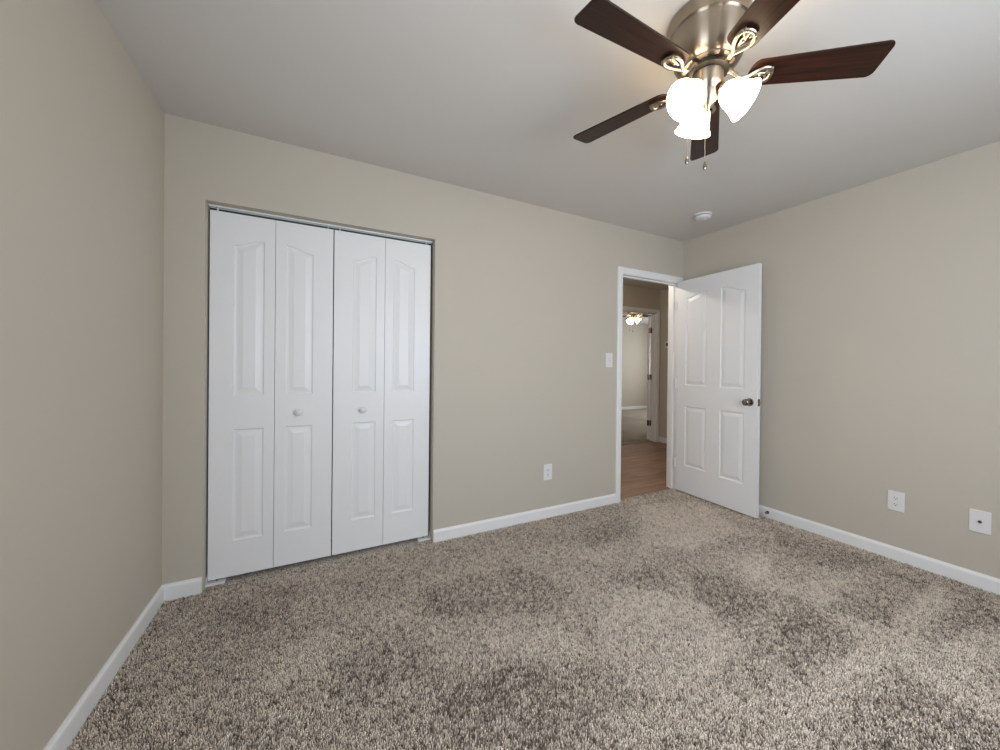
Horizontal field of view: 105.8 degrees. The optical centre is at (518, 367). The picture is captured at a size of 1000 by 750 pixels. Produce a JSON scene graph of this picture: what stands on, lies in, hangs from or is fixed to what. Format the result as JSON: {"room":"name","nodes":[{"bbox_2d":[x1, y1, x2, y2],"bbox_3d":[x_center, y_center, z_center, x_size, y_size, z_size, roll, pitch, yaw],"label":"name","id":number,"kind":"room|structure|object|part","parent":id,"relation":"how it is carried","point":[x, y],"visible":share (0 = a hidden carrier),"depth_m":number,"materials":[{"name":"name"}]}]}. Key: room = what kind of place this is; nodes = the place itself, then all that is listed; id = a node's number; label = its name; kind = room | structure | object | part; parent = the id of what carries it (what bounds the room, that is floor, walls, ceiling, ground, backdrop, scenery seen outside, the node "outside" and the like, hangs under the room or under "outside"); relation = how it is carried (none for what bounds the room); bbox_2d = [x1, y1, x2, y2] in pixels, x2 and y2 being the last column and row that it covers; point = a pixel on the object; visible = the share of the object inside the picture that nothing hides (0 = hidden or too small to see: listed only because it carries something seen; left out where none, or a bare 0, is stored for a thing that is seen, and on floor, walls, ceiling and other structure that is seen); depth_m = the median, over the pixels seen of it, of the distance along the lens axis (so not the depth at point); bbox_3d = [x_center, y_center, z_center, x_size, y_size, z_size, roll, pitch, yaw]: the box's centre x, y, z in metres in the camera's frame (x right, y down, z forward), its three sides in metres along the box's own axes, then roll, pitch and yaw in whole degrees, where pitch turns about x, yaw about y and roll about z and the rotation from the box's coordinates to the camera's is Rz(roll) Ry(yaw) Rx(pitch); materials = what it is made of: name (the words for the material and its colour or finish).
{"room":"empty bedroom","nodes":[
{"label":"empty bedroom","id":0,"kind":"room"},
{"bbox_2d":[0,0,164,749],"bbox_3d":[-1.215,-0.028,0.684,0.120,2.460,4.066,0,0,-28],"label":"wall","id":1,"kind":"structure","parent":0,"point":[82,132],"depth_m":1.20,"materials":[{"name":"beige paint"}]},
{"bbox_2d":[43,585,163,749],"bbox_3d":[-1.030,1.151,0.455,0.012,0.088,3.264,0,0,-28],"label":"baseboard","id":2,"kind":"structure","parent":1,"relation":"attached to","point":[70,727],"depth_m":1.36,"materials":[{"name":"white paint"}]},
{"bbox_2d":[210,208,428,520],"bbox_3d":[-1.422,-0.040,2.915,1.610,2.460,0.080,0,0,-29],"label":"wall","id":3,"kind":"structure","parent":0,"point":[334,229],"depth_m":2.87,"materials":[{"name":"beige paint"}]},
{"bbox_2d":[162,114,683,590],"bbox_3d":[0.644,-0.020,3.273,5.582,2.460,0.105,0,0,-29],"label":"wall","id":4,"kind":"structure","parent":0,"point":[523,318],"depth_m":2.65,"materials":[{"name":"beige paint"}]},
{"bbox_2d":[163,577,201,601],"bbox_3d":[-1.721,1.137,1.930,0.160,0.088,0.012,0,0,-29],"label":"baseboard","id":5,"kind":"structure","parent":4,"relation":"attached to","point":[185,588],"depth_m":1.93,"materials":[{"name":"white paint"}]},
{"bbox_2d":[209,204,432,243],"bbox_3d":[-1.130,-0.865,2.323,1.212,0.009,0.032,0,0,-29],"label":"door track","id":6,"kind":"object","parent":4,"relation":"attached to","point":[210,205],"visible":1,"depth_m":2.27,"materials":[{"name":"silver metal"}]},
{"bbox_2d":[207,207,333,580],"bbox_3d":[-1.399,0.142,2.168,0.595,2.019,0.068,0,0,-29],"label":"door","id":7,"kind":"structure","parent":6,"relation":"hanging from","point":[271,291],"depth_m":2.16,"materials":[{"name":"white paint"}]},
{"bbox_3d":[-1.287,0.264,2.212,0.039,0.039,0.036,0,0,-29],"label":"knob","id":8,"kind":"part","parent":7,"relation":"part of","materials":[{"name":"white plastic"}]},
{"bbox_2d":[332,227,430,554],"bbox_3d":[-0.872,0.146,2.455,0.595,2.019,0.068,0,0,-29],"label":"door","id":9,"kind":"structure","parent":6,"relation":"hanging from","point":[381,338],"depth_m":2.44,"materials":[{"name":"white paint"}]},
{"bbox_3d":[-0.979,0.266,2.380,0.039,0.039,0.036,0,0,-29],"label":"knob","id":10,"kind":"part","parent":9,"relation":"part of","materials":[{"name":"white plastic"}]},
{"bbox_2d":[433,494,615,542],"bbox_3d":[0.141,1.152,2.944,1.628,0.088,0.012,0,0,-29],"label":"baseboard","id":11,"kind":"structure","parent":4,"relation":"attached to","point":[476,527],"depth_m":2.86,"materials":[{"name":"white paint"}]},
{"bbox_2d":[543,464,551,479],"bbox_3d":[0.233,0.830,2.993,0.080,0.124,0.008,0,0,-29],"label":"power outlet","id":12,"kind":"object","parent":4,"relation":"attached to","point":[547,471],"visible":1,"depth_m":2.99,"materials":[{"name":"white plastic"}]},
{"bbox_2d":[605,353,612,367],"bbox_3d":[0.792,-0.061,3.283,0.078,0.126,0.018,0,0,-29],"label":"light switch","id":13,"kind":"object","parent":4,"relation":"attached to","point":[609,356],"visible":1,"depth_m":3.29,"materials":[{"name":"white plastic"}]},
{"bbox_2d":[615,266,682,502],"bbox_3d":[1.210,0.158,3.583,0.847,2.093,0.135,0,0,-29],"label":"door frame","id":14,"kind":"structure","parent":4,"relation":"attached to","point":[673,286],"depth_m":3.69,"materials":[{"name":"white paint"}]},
{"bbox_2d":[674,263,761,517],"bbox_3d":[1.731,0.182,3.346,0.171,2.018,0.805,0,0,-26],"label":"door","id":15,"kind":"structure","parent":14,"relation":"attached to","point":[717,382],"depth_m":3.28,"materials":[{"name":"white paint"}]},
{"bbox_3d":[1.831,0.280,3.026,0.068,0.064,0.064,0,0,-26],"label":"handle","id":16,"kind":"part","parent":15,"relation":"part of","materials":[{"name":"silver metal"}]},
{"bbox_2d":[428,244,430,507],"bbox_3d":[-0.596,-0.032,2.988,0.090,2.460,0.581,0,0,-29],"label":"wall","id":17,"kind":"structure","parent":0,"point":[429,244],"depth_m":3.16,"materials":[{"name":"beige paint"}]},
{"bbox_2d":[66,408,999,749],"bbox_3d":[1.881,1.216,5.081,9.620,0.059,8.616,0,0,-29],"label":"floor","id":18,"kind":"structure","parent":0,"point":[673,619],"depth_m":1.62,"materials":[{"name":"carpet"}]},
{"bbox_2d":[205,575,225,586],"bbox_3d":[-1.642,1.149,2.050,0.085,0.044,0.050,0,0,-29],"label":"pivot bracket","id":19,"kind":"object","parent":18,"relation":"on","point":[222,580],"visible":1,"depth_m":2.04,"materials":[{"name":"white metal"}]},
{"bbox_2d":[417,531,430,541],"bbox_3d":[-0.648,1.157,2.591,0.085,0.044,0.050,0,0,-29],"label":"pivot bracket","id":20,"kind":"object","parent":18,"relation":"on","point":[424,538],"visible":0.93,"depth_m":2.58,"materials":[{"name":"white metal"}]},
{"bbox_2d":[620,488,674,500],"bbox_3d":[1.217,1.210,3.555,0.785,0.029,0.032,0,0,-29],"label":"trim","id":21,"kind":"structure","parent":18,"relation":"on","point":[672,488],"depth_m":3.55,"materials":[{"name":"grey metal"}]},
{"bbox_2d":[94,0,999,323],"bbox_3d":[1.863,-1.295,5.015,9.950,0.100,8.950,0,0,-29],"label":"ceiling","id":22,"kind":"structure","parent":0,"point":[492,97],"depth_m":1.73,"materials":[{"name":"white paint"}]},
{"bbox_2d":[623,312,650,331],"bbox_3d":[2.304,-0.983,7.661,1.101,0.537,1.044,1,0,41],"label":"ceiling fan","id":23,"kind":"object","parent":22,"relation":"hanging from","point":[630,320],"visible":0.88,"depth_m":7.64,"materials":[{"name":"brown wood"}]},
{"bbox_2d":[694,211,711,220],"bbox_3d":[1.499,-1.220,3.069,0.134,0.041,0.134,0,0,-29],"label":"smoke detector","id":24,"kind":"object","parent":22,"relation":"attached to","point":[701,216],"visible":1,"depth_m":3.04,"materials":[{"name":"white plastic"}]},
{"bbox_2d":[573,0,895,169],"bbox_3d":[0.644,-0.973,1.344,1.044,0.537,1.101,0,0,-29],"label":"ceiling fan","id":25,"kind":"object","parent":22,"relation":"hanging from","point":[706,40],"visible":1,"depth_m":1.29,"materials":[{"name":"brown wood"}]},
{"bbox_3d":[0.433,-1.048,1.604,0.421,0.006,0.126,1,12,44],"label":"blade","id":26,"kind":"part","parent":25,"relation":"part of","materials":[{"name":"brown wood"}]},
{"bbox_3d":[0.377,-1.047,1.202,0.421,0.006,0.126,0,12,-28],"label":"blade","id":27,"kind":"part","parent":25,"relation":"part of","materials":[{"name":"brown wood"}]},
{"bbox_3d":[0.592,-0.937,1.316,0.130,0.130,0.133,0,0,-29],"label":"lamp shade","id":28,"kind":"part","parent":25,"relation":"part of","materials":[{"name":"white glass"}]},
{"bbox_3d":[0.606,-0.952,1.324,0.064,0.063,0.050,0,0,-29],"label":"bulb","id":29,"kind":"part","parent":25,"relation":"part of","materials":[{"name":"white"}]},
{"bbox_3d":[0.690,-0.936,1.473,0.126,0.130,0.130,0,0,-29],"label":"lamp shade","id":30,"kind":"part","parent":25,"relation":"part of","materials":[{"name":"white glass"}]},
{"bbox_2d":[690,82,702,99],"bbox_3d":[0.636,-0.984,1.340,0.058,0.060,0.054,0,0,-29],"label":"bulb","id":31,"kind":"object","parent":25,"relation":"attached to","point":[694,85],"depth_m":1.32,"materials":[{"name":"white glass"}]},
{"bbox_3d":[0.666,-0.841,1.349,0.004,0.222,0.003,0,0,-29],"label":"pull chain","id":32,"kind":"part","parent":25,"relation":"part of","materials":[{"name":"silver metal"}]},
{"bbox_3d":[0.828,-1.044,1.677,0.126,0.006,0.421,-12,-5,25],"label":"blade","id":33,"kind":"part","parent":25,"relation":"part of","materials":[{"name":"brown wood"}]},
{"bbox_2d":[717,81,727,97],"bbox_3d":[0.728,-0.983,1.338,0.055,0.060,0.057,0,0,-29],"label":"bulb","id":34,"kind":"object","parent":25,"relation":"attached to","point":[722,87],"depth_m":1.32,"materials":[{"name":"white glass"}]},
{"bbox_3d":[0.776,-0.935,1.313,0.126,0.130,0.130,0,0,-29],"label":"lamp shade","id":35,"kind":"part","parent":25,"relation":"part of","materials":[{"name":"white glass"}]},
{"bbox_3d":[0.756,-0.951,1.320,0.051,0.063,0.062,0,0,-29],"label":"bulb","id":36,"kind":"part","parent":25,"relation":"part of","materials":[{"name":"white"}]},
{"bbox_3d":[0.743,-1.042,1.024,0.126,0.006,0.421,12,-2,-10],"label":"blade","id":37,"kind":"part","parent":25,"relation":"part of","materials":[{"name":"brown wood"}]},
{"bbox_3d":[1.023,-1.041,1.306,0.421,0.006,0.126,1,-11,10],"label":"blade","id":38,"kind":"part","parent":25,"relation":"part of","materials":[{"name":"brown wood"}]},
{"bbox_2d":[622,322,647,406],"bbox_3d":[1.399,-0.040,9.768,6.200,2.460,0.100,0,0,-29],"label":"wall","id":39,"kind":"structure","parent":0,"point":[635,343],"depth_m":10.75,"materials":[{"name":"beige paint"}]},
{"bbox_2d":[621,406,646,409],"bbox_3d":[1.414,1.137,9.724,6.000,0.088,0.012,0,0,-29],"label":"baseboard","id":40,"kind":"structure","parent":39,"relation":"attached to","point":[630,407],"depth_m":10.74,"materials":[{"name":"white paint"}]},
{"bbox_2d":[623,285,660,376],"bbox_3d":[2.276,-0.015,6.172,8.100,2.460,0.125,0,0,-29],"label":"wall","id":41,"kind":"structure","parent":0,"point":[633,296],"depth_m":5.90,"materials":[{"name":"beige paint"}]},
{"bbox_2d":[623,306,659,441],"bbox_3d":[1.840,0.138,5.929,0.907,2.126,0.141,0,0,-29],"label":"door frame","id":42,"kind":"structure","parent":41,"relation":"attached to","point":[653,336],"depth_m":6.08,"materials":[{"name":"white paint"}]},
{"bbox_2d":[647,316,650,438],"bbox_3d":[2.299,0.170,6.519,0.103,2.020,0.768,1,0,22],"label":"door","id":43,"kind":"structure","parent":41,"relation":"in","point":[649,317],"depth_m":6.19,"materials":[{"name":"white paint"}]},
{"bbox_2d":[659,289,668,437],"bbox_3d":[2.745,-0.007,5.357,0.100,2.460,1.756,0,0,-29],"label":"wall","id":44,"kind":"structure","parent":0,"point":[664,295],"depth_m":6.04,"materials":[{"name":"beige paint"}]},
{"bbox_2d":[659,437,666,443],"bbox_3d":[2.658,1.168,5.381,0.012,0.088,1.650,0,0,-29],"label":"baseboard","id":45,"kind":"structure","parent":44,"relation":"attached to","point":[661,439],"depth_m":6.02,"materials":[{"name":"white paint"}]},
{"bbox_2d":[683,141,999,578],"bbox_3d":[2.497,0.004,2.307,0.100,2.460,3.366,0,0,-29],"label":"wall","id":46,"kind":"structure","parent":0,"point":[880,305],"depth_m":2.42,"materials":[{"name":"beige paint"}]},
{"bbox_2d":[759,505,999,594],"bbox_3d":[2.416,1.179,2.320,0.012,0.088,3.244,0,0,-29],"label":"baseboard","id":47,"kind":"structure","parent":46,"relation":"attached to","point":[979,580],"depth_m":2.39,"materials":[{"name":"white paint"}]},
{"bbox_2d":[887,490,904,512],"bbox_3d":[2.383,0.845,2.385,0.008,0.124,0.080,0,0,-29],"label":"power outlet","id":48,"kind":"object","parent":46,"relation":"attached to","point":[896,500],"visible":1,"depth_m":2.38,"materials":[{"name":"white plastic"}]},
{"bbox_2d":[892,496,899,500],"bbox_3d":[2.381,0.826,2.384,0.003,0.028,0.034,0,0,-29],"label":"receptacle","id":49,"kind":"object","parent":48,"relation":"attached to","point":[894,498],"depth_m":2.38,"materials":[{"name":"white plastic"}]},
{"bbox_2d":[969,508,991,534],"bbox_3d":[2.548,0.853,2.087,0.016,0.124,0.080,0,0,-30],"label":"outlet","id":50,"kind":"object","parent":46,"relation":"attached to","point":[979,521],"visible":1,"depth_m":2.09,"materials":[{"name":"white plastic"}]}
]}

